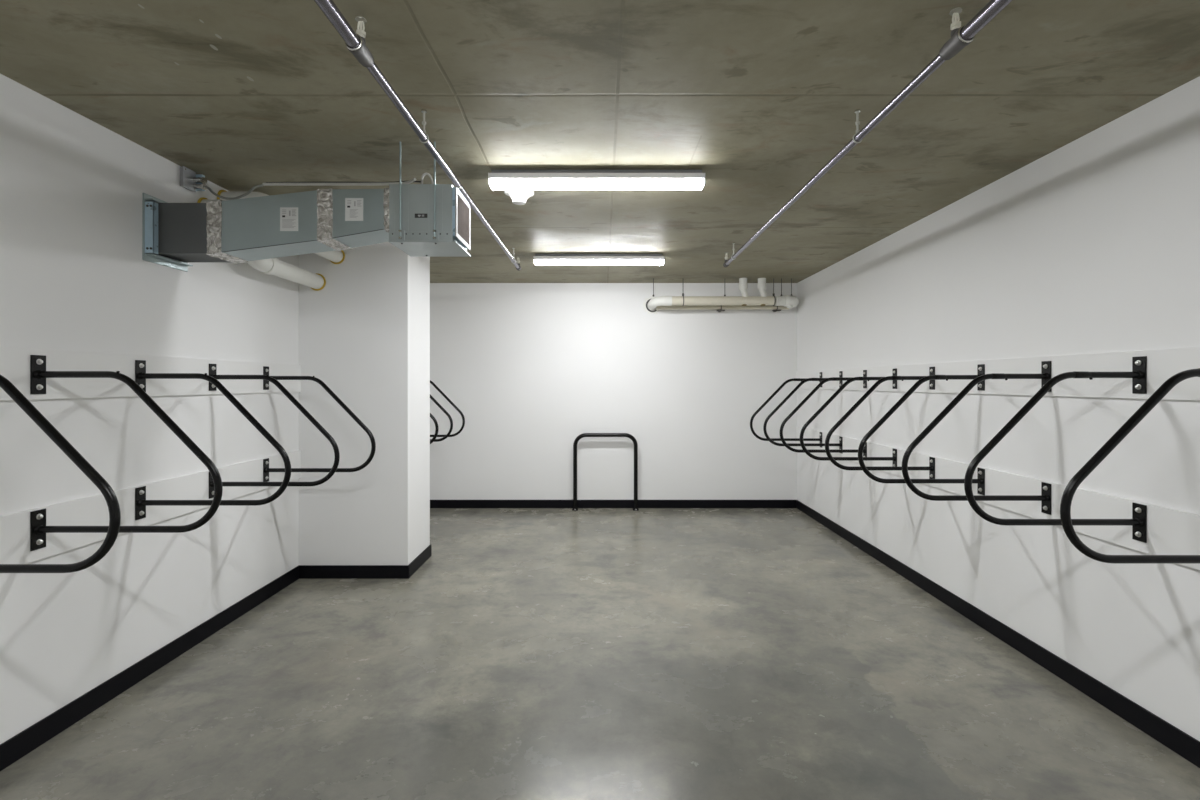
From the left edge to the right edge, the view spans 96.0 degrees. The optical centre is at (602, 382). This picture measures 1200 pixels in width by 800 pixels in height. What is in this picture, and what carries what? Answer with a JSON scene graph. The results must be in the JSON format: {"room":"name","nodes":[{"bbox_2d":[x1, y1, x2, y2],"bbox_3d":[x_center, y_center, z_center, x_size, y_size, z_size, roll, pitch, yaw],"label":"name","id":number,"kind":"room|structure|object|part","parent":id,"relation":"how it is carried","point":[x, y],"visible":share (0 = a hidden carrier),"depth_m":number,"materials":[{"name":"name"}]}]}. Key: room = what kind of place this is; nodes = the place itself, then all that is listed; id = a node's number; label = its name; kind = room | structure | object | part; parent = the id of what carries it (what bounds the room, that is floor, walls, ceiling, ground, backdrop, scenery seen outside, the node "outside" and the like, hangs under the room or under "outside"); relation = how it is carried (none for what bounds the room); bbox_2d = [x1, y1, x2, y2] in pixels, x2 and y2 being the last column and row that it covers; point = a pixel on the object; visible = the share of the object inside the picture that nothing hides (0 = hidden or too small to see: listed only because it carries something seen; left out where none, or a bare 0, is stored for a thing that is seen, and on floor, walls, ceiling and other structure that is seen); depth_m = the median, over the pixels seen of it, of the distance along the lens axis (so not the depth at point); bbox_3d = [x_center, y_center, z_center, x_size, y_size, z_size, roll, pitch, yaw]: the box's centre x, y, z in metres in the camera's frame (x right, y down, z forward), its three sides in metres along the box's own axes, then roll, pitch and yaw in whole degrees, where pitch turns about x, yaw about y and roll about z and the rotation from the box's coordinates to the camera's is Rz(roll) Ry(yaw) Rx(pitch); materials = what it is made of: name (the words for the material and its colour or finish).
{"room":"bicycle storage room","nodes":[
{"label":"bicycle storage room","id":0,"kind":"room"},
{"bbox_2d":[0,74,298,743],"bbox_3d":[-2.410,0.150,2.290,0.150,2.700,8.680,0,0,0],"label":"wall","id":1,"kind":"structure","parent":0,"point":[74,276],"depth_m":2.58,"materials":[{"name":"white paint"}]},
{"bbox_2d":[0,375,120,572],"bbox_3d":[-1.939,0.283,1.745,0.756,0.795,0.058,0,0,0],"label":"bike rack","id":2,"kind":"object","parent":1,"relation":"attached to","point":[112,502],"visible":1,"depth_m":1.73,"materials":[{"name":"metal"}]},
{"bbox_2d":[30,355,222,550],"bbox_3d":[-1.939,0.283,2.215,0.756,0.795,0.058,0,0,0],"label":"bike rack","id":3,"kind":"object","parent":1,"relation":"attached to","point":[38,373],"visible":1,"depth_m":2.20,"materials":[{"name":"metal"}]},
{"bbox_3d":[-2.314,0.601,2.215,0.006,0.160,0.058,0,0,0],"label":"mounting plate","id":4,"kind":"part","parent":3,"relation":"part of","materials":[{"name":"black metal"}]},
{"bbox_3d":[-2.314,-0.034,2.215,0.006,0.160,0.058,0,0,0],"label":"mounting plate","id":5,"kind":"part","parent":3,"relation":"part of","materials":[{"name":"black metal"}]},
{"bbox_2d":[0,566,298,770],"bbox_3d":[-2.329,1.450,1.119,0.012,0.100,6.038,0,0,0],"label":"baseboard","id":6,"kind":"structure","parent":1,"relation":"attached to","point":[26,741],"depth_m":2.62,"materials":[{"name":"black rubber"}]},
{"bbox_2d":[0,450,300,563],"bbox_3d":[-2.326,0.622,1.125,0.018,0.213,6.050,0,0,0],"label":"mounting board","id":7,"kind":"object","parent":1,"relation":"attached to","point":[93,510],"depth_m":2.62,"materials":[{"name":"paint"}]},
{"bbox_2d":[0,347,300,400],"bbox_3d":[-2.326,-0.036,1.125,0.018,0.208,6.050,0,0,0],"label":"trim","id":8,"kind":"structure","parent":1,"relation":"attached to","point":[14,362],"depth_m":2.62,"materials":[{"name":"paint"}]},
{"bbox_2d":[180,166,206,191],"bbox_3d":[-2.290,-1.141,3.039,0.089,0.114,0.122,0,0,0],"label":"junction box","id":9,"kind":"object","parent":1,"relation":"attached to","point":[189,180],"visible":1,"depth_m":3.04,"materials":[{"name":"metal"}]},
{"bbox_3d":[-2.315,-1.141,3.025,0.004,0.114,0.094,0,0,0],"label":"plate","id":10,"kind":"part","parent":9,"relation":"part of","materials":[{"name":"metal"}]},
{"bbox_2d":[204,184,262,199],"bbox_3d":[-2.076,-1.068,3.007,0.373,0.101,0.058,0,0,9],"label":"cable","id":11,"kind":"object","parent":9,"relation":"hanging from","point":[260,185],"visible":1,"depth_m":3.00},
{"bbox_2d":[135,360,290,519],"bbox_3d":[-1.939,0.283,2.705,0.756,0.795,0.058,0,0,0],"label":"bike rack","id":12,"kind":"object","parent":1,"relation":"attached to","point":[141,375],"visible":0.95,"depth_m":2.69,"materials":[{"name":"metal"}]},
{"bbox_3d":[-2.314,0.601,2.705,0.006,0.160,0.058,0,0,0],"label":"mounting plate","id":13,"kind":"part","parent":12,"relation":"part of","materials":[{"name":"black metal"}]},
{"bbox_3d":[-2.314,-0.034,2.705,0.006,0.160,0.058,0,0,0],"label":"mounting plate","id":14,"kind":"part","parent":12,"relation":"part of","materials":[{"name":"black metal"}]},
{"bbox_2d":[142,188,388,271],"bbox_3d":[-1.702,-0.817,2.885,1.266,0.385,0.291,0,0,0],"label":"air duct","id":15,"kind":"object","parent":1,"relation":"attached to","point":[174,235],"visible":0.91,"depth_m":2.79,"materials":[{"name":"metal"}]},
{"bbox_3d":[-2.331,-0.795,2.885,0.008,0.342,0.290,0,0,0],"label":"wall plate","id":16,"kind":"part","parent":15,"relation":"part of","materials":[{"name":"grey metal"}]},
{"bbox_2d":[262,178,415,185],"bbox_3d":[-1.449,-1.107,2.994,0.872,0.020,0.061,0,0,4],"label":"conduit","id":17,"kind":"object","parent":15,"relation":"attached to","point":[413,179],"visible":0.91,"depth_m":2.99,"materials":[{"name":"grey metal"}]},
{"bbox_2d":[266,181,420,182],"bbox_3d":[-1.439,-1.116,3.015,0.882,0.020,0.039,0,0,3],"label":"cable","id":18,"kind":"object","parent":17,"relation":"on","point":[396,181],"visible":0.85,"depth_m":3.02,"materials":[{"name":"grey metal"}]},
{"bbox_2d":[209,364,339,498],"bbox_3d":[-1.939,0.283,3.205,0.756,0.795,0.058,0,0,0],"label":"bike rack","id":19,"kind":"object","parent":1,"relation":"attached to","point":[212,367],"visible":0.75,"depth_m":3.19,"materials":[{"name":"metal"}]},
{"bbox_3d":[-2.314,0.601,3.205,0.006,0.160,0.058,0,0,0],"label":"mounting plate","id":20,"kind":"part","parent":19,"relation":"part of","materials":[{"name":"black metal"}]},
{"bbox_3d":[-2.314,-0.034,3.205,0.006,0.160,0.058,0,0,0],"label":"mounting plate","id":21,"kind":"part","parent":19,"relation":"part of","materials":[{"name":"black metal"}]},
{"bbox_2d":[263,366,375,481],"bbox_3d":[-1.939,0.283,3.715,0.756,0.795,0.058,0,0,0],"label":"bike rack","id":22,"kind":"object","parent":1,"relation":"attached to","point":[266,469],"visible":0.95,"depth_m":3.70,"materials":[{"name":"metal"}]},
{"bbox_3d":[-2.314,0.601,3.715,0.006,0.160,0.058,0,0,0],"label":"mounting plate","id":23,"kind":"part","parent":22,"relation":"part of","materials":[{"name":"black metal"}]},
{"bbox_3d":[-2.314,-0.034,3.715,0.006,0.160,0.058,0,0,0],"label":"mounting plate","id":24,"kind":"part","parent":22,"relation":"part of","materials":[{"name":"black metal"}]},
{"bbox_2d":[430,413,438,443],"bbox_3d":[-1.939,0.283,5.140,0.756,0.795,0.058,0,0,0],"label":"bike rack","id":25,"kind":"object","parent":1,"relation":"attached to","point":[431,415],"visible":0.14,"depth_m":5.13,"materials":[{"name":"metal"}]},
{"bbox_2d":[430,395,452,441],"bbox_3d":[-1.939,0.283,5.640,0.756,0.795,0.058,0,0,0],"label":"bike rack","id":26,"kind":"object","parent":1,"relation":"attached to","point":[431,397],"visible":0.2,"depth_m":5.63,"materials":[{"name":"metal"}]},
{"bbox_2d":[430,380,464,436],"bbox_3d":[-1.939,0.283,6.130,0.756,0.795,0.058,0,0,0],"label":"bike rack","id":27,"kind":"object","parent":1,"relation":"attached to","point":[431,382],"visible":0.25,"depth_m":6.12,"materials":[{"name":"metal"}]},
{"bbox_2d":[299,242,429,564],"bbox_3d":[-1.915,0.150,4.415,0.839,2.700,0.530,0,0,0],"label":"wall pillar","id":28,"kind":"structure","parent":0,"point":[365,334],"depth_m":4.15,"materials":[{"name":"white paint"}]},
{"bbox_2d":[197,197,325,290],"bbox_3d":[-2.230,-0.897,3.627,0.213,0.378,1.048,0,0,0],"label":"drain pipe","id":29,"kind":"object","parent":28,"relation":"attached to","point":[272,266],"visible":0.41,"depth_m":3.68,"materials":[{"name":"white plastic"}]},
{"bbox_2d":[217,190,344,263],"bbox_3d":[-2.156,-1.050,3.709,0.360,0.277,0.885,0,0,0],"label":"drain pipe","id":30,"kind":"object","parent":28,"relation":"attached to","point":[336,257],"visible":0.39,"depth_m":3.86,"materials":[{"name":"white plastic"}]},
{"bbox_2d":[298,565,408,578],"bbox_3d":[-1.909,1.450,4.144,0.851,0.100,0.012,0,0,0],"label":"baseboard","id":31,"kind":"structure","parent":28,"relation":"attached to","point":[305,571],"depth_m":4.14,"materials":[{"name":"black rubber"}]},
{"bbox_2d":[409,544,431,577],"bbox_3d":[-1.490,1.450,4.421,0.012,0.100,0.542,0,0,0],"label":"baseboard","id":32,"kind":"structure","parent":28,"relation":"attached to","point":[426,554],"depth_m":4.40,"materials":[{"name":"black rubber"}]},
{"bbox_2d":[0,508,1199,799],"bbox_3d":[0.000,1.575,2.290,4.970,0.150,8.680,0,0,0],"label":"floor","id":33,"kind":"structure","parent":0,"point":[535,653],"depth_m":2.62,"materials":[{"name":"concrete"}]},
{"bbox_2d":[572,433,638,510],"bbox_3d":[0.035,1.046,6.385,0.784,0.908,0.090,0,0,0],"label":"bike rack","id":34,"kind":"object","parent":33,"relation":"on","point":[580,436],"visible":1,"depth_m":6.37,"materials":[{"name":"metal"}]},
{"bbox_2d":[0,0,1199,282],"bbox_3d":[0.000,-1.300,2.290,4.970,0.200,8.680,0,0,0],"label":"ceiling","id":35,"kind":"structure","parent":0,"point":[757,97],"depth_m":2.26,"materials":[{"name":"grey concrete"}]},
{"bbox_2d":[314,0,520,270],"bbox_3d":[-0.785,-1.124,1.587,0.057,0.152,6.974,0,0,0],"label":"pipe","id":36,"kind":"object","parent":35,"relation":"hanging from","point":[355,43],"visible":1,"depth_m":1.91,"materials":[{"name":"metal"}]},
{"bbox_2d":[389,141,470,256],"bbox_3d":[-0.889,-0.949,2.836,0.355,0.503,0.336,0,0,0],"label":"box","id":37,"kind":"object","parent":35,"relation":"hanging from","point":[426,220],"visible":1,"depth_m":2.70,"materials":[{"name":"metal"}]},
{"bbox_3d":[-1.006,-0.959,2.687,0.009,0.483,0.009,0,0,0],"label":"hanger rod","id":38,"kind":"part","parent":37,"relation":"part of","materials":[{"name":"metal"}]},
{"bbox_2d":[421,173,433,183],"bbox_3d":[-0.919,-1.058,2.864,0.084,0.112,0.022,0,0,-16],"label":"loop","id":39,"kind":"object","parent":37,"relation":"on","point":[424,174],"visible":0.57,"depth_m":2.86,"materials":[{"name":"grey metal"}]},
{"bbox_3d":[-0.835,-0.959,2.687,0.009,0.483,0.009,0,0,0],"label":"hanger rod","id":40,"kind":"part","parent":37,"relation":"part of","materials":[{"name":"metal"}]},
{"bbox_3d":[-0.725,-0.847,2.812,0.006,0.243,0.287,0,0,0],"label":"grille frame","id":41,"kind":"part","parent":37,"relation":"part of","materials":[{"name":"white paint"}]},
{"bbox_2d":[504,190,533,204],"bbox_3d":[-0.509,-1.147,3.300,0.182,0.105,0.182,0,0,0],"label":"smoke detector","id":42,"kind":"object","parent":35,"relation":"attached to","point":[519,197],"visible":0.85,"depth_m":3.26,"materials":[{"name":"white plastic"}]},
{"bbox_2d":[488,170,704,190],"bbox_3d":[-0.032,-1.154,3.070,1.212,0.092,0.120,0,0,0],"label":"ceiling light","id":43,"kind":"object","parent":35,"relation":"attached to","point":[498,179],"visible":1,"depth_m":3.02,"materials":[{"name":"white plastic"}]},
{"bbox_2d":[533,254,664,265],"bbox_3d":[-0.032,-1.154,5.050,1.212,0.092,0.120,0,0,0],"label":"ceiling light","id":44,"kind":"object","parent":35,"relation":"attached to","point":[538,259],"visible":1,"depth_m":5.00,"materials":[{"name":"white plastic"}]},
{"bbox_2d":[643,278,798,313],"bbox_3d":[1.378,-1.011,6.309,1.794,0.378,0.347,0,0,0],"label":"drain pipe","id":45,"kind":"object","parent":35,"relation":"hanging from","point":[653,304],"visible":1,"depth_m":6.17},
{"bbox_2d":[723,0,1011,266],"bbox_3d":[1.122,-1.124,1.512,0.057,0.152,6.824,0,0,0],"label":"pipe","id":46,"kind":"object","parent":35,"relation":"hanging from","point":[961,36],"visible":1,"depth_m":1.91,"materials":[{"name":"metal"}]},
{"bbox_2d":[430,283,796,499],"bbox_3d":[0.000,0.150,6.555,4.670,2.700,0.150,0,0,0],"label":"wall","id":47,"kind":"structure","parent":0,"point":[530,369],"depth_m":6.48,"materials":[{"name":"white paint"}]},
{"bbox_2d":[430,500,795,507],"bbox_3d":[0.000,1.450,6.474,4.646,0.100,0.012,0,0,0],"label":"baseboard","id":48,"kind":"structure","parent":47,"relation":"attached to","point":[433,503],"depth_m":6.47,"materials":[{"name":"black rubber"}]},
{"bbox_2d":[797,76,1199,740],"bbox_3d":[2.410,0.150,2.290,0.150,2.700,8.680,0,0,0],"label":"wall","id":49,"kind":"structure","parent":0,"point":[1091,245],"depth_m":2.82,"materials":[{"name":"white paint"}]},
{"bbox_2d":[750,372,821,447],"bbox_3d":[1.939,0.283,5.720,0.756,0.795,0.058,0,0,0],"label":"bike rack","id":50,"kind":"object","parent":49,"relation":"attached to","point":[820,374],"visible":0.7,"depth_m":5.71,"materials":[{"name":"metal"}]},
{"bbox_2d":[763,371,842,453],"bbox_3d":[1.939,0.283,5.240,0.756,0.795,0.058,0,0,0],"label":"bike rack","id":51,"kind":"object","parent":49,"relation":"attached to","point":[840,444],"visible":0.84,"depth_m":5.23,"materials":[{"name":"metal"}]},
{"bbox_3d":[2.314,0.601,5.240,0.006,0.160,0.058,0,0,0],"label":"mounting plate","id":52,"kind":"part","parent":51,"relation":"part of","materials":[{"name":"black metal"}]},
{"bbox_3d":[2.314,-0.034,5.240,0.006,0.160,0.058,0,0,0],"label":"mounting plate","id":53,"kind":"part","parent":51,"relation":"part of","materials":[{"name":"black metal"}]},
{"bbox_2d":[780,370,866,456],"bbox_3d":[1.939,0.283,4.760,0.756,0.795,0.058,0,0,0],"label":"bike rack","id":54,"kind":"object","parent":49,"relation":"attached to","point":[821,383],"visible":0.81,"depth_m":4.75,"materials":[{"name":"metal"}]},
{"bbox_3d":[2.314,0.601,4.760,0.006,0.160,0.058,0,0,0],"label":"mounting plate","id":55,"kind":"part","parent":54,"relation":"part of","materials":[{"name":"black metal"}]},
{"bbox_3d":[2.314,-0.034,4.760,0.006,0.160,0.058,0,0,0],"label":"mounting plate","id":56,"kind":"part","parent":54,"relation":"part of","materials":[{"name":"black metal"}]},
{"bbox_2d":[800,369,896,466],"bbox_3d":[1.939,0.283,4.275,0.756,0.795,0.058,0,0,0],"label":"bike rack","id":57,"kind":"object","parent":49,"relation":"attached to","point":[894,458],"visible":0.91,"depth_m":4.26,"materials":[{"name":"metal"}]},
{"bbox_3d":[2.314,0.601,4.275,0.006,0.160,0.058,0,0,0],"label":"mounting plate","id":58,"kind":"part","parent":57,"relation":"part of","materials":[{"name":"black metal"}]},
{"bbox_3d":[2.314,-0.034,4.275,0.006,0.160,0.058,0,0,0],"label":"mounting plate","id":59,"kind":"part","parent":57,"relation":"part of","materials":[{"name":"black metal"}]},
{"bbox_2d":[825,367,934,478],"bbox_3d":[1.939,0.283,3.790,0.756,0.795,0.058,0,0,0],"label":"bike rack","id":60,"kind":"object","parent":49,"relation":"attached to","point":[931,468],"visible":0.95,"depth_m":3.78,"materials":[{"name":"metal"}]},
{"bbox_3d":[2.314,0.601,3.790,0.006,0.160,0.058,0,0,0],"label":"mounting plate","id":61,"kind":"part","parent":60,"relation":"part of","materials":[{"name":"black metal"}]},
{"bbox_3d":[2.314,-0.034,3.790,0.006,0.160,0.058,0,0,0],"label":"mounting plate","id":62,"kind":"part","parent":60,"relation":"part of","materials":[{"name":"black metal"}]},
{"bbox_2d":[858,364,984,494],"bbox_3d":[1.939,0.283,3.300,0.756,0.795,0.058,0,0,0],"label":"bike rack","id":63,"kind":"object","parent":49,"relation":"attached to","point":[980,481],"visible":0.94,"depth_m":3.29,"materials":[{"name":"metal"}]},
{"bbox_3d":[2.314,0.601,3.300,0.006,0.160,0.058,0,0,0],"label":"mounting plate","id":64,"kind":"part","parent":63,"relation":"part of","materials":[{"name":"black metal"}]},
{"bbox_3d":[2.314,-0.034,3.300,0.006,0.160,0.058,0,0,0],"label":"mounting plate","id":65,"kind":"part","parent":63,"relation":"part of","materials":[{"name":"black metal"}]},
{"bbox_2d":[902,361,1050,514],"bbox_3d":[1.939,0.283,2.815,0.756,0.795,0.058,0,0,0],"label":"bike rack","id":66,"kind":"object","parent":49,"relation":"attached to","point":[1045,376],"visible":0.9,"depth_m":2.80,"materials":[{"name":"metal"}]},
{"bbox_3d":[2.314,0.601,2.815,0.006,0.160,0.058,0,0,0],"label":"mounting plate","id":67,"kind":"part","parent":66,"relation":"part of","materials":[{"name":"black metal"}]},
{"bbox_3d":[2.314,-0.034,2.815,0.006,0.160,0.058,0,0,0],"label":"mounting plate","id":68,"kind":"part","parent":66,"relation":"part of","materials":[{"name":"black metal"}]},
{"bbox_2d":[796,347,1199,400],"bbox_3d":[2.326,-0.036,2.290,0.018,0.208,8.380,0,0,0],"label":"mounting board","id":69,"kind":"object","parent":49,"relation":"attached to","point":[1162,364],"depth_m":2.77,"materials":[{"name":"paint"}]},
{"bbox_2d":[796,426,1199,569],"bbox_3d":[2.326,0.622,2.290,0.018,0.213,8.380,0,0,0],"label":"mounting board","id":70,"kind":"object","parent":49,"relation":"attached to","point":[1170,531],"depth_m":2.74,"materials":[{"name":"paint"}]},
{"bbox_2d":[796,500,1199,767],"bbox_3d":[2.329,1.450,2.290,0.012,0.100,8.380,0,0,0],"label":"baseboard","id":71,"kind":"structure","parent":49,"relation":"attached to","point":[1178,741],"depth_m":2.83,"materials":[{"name":"black rubber"}]},
{"bbox_2d":[964,356,1146,542],"bbox_3d":[1.939,0.283,2.327,0.756,0.795,0.058,0,0,0],"label":"bike rack","id":72,"kind":"object","parent":49,"relation":"attached to","point":[1138,522],"visible":0.99,"depth_m":2.31,"materials":[{"name":"metal"}]},
{"bbox_3d":[2.314,0.601,2.327,0.006,0.160,0.058,0,0,0],"label":"mounting plate","id":73,"kind":"part","parent":72,"relation":"part of","materials":[{"name":"black metal"}]},
{"bbox_3d":[2.314,-0.034,2.327,0.006,0.160,0.058,0,0,0],"label":"mounting plate","id":74,"kind":"part","parent":72,"relation":"part of","materials":[{"name":"black metal"}]},
{"bbox_2d":[1060,368,1199,563],"bbox_3d":[1.939,0.283,1.838,0.756,0.795,0.058,0,0,0],"label":"bike rack","id":75,"kind":"object","parent":49,"relation":"attached to","point":[1159,394],"visible":1,"depth_m":1.83,"materials":[{"name":"metal"}]}
]}

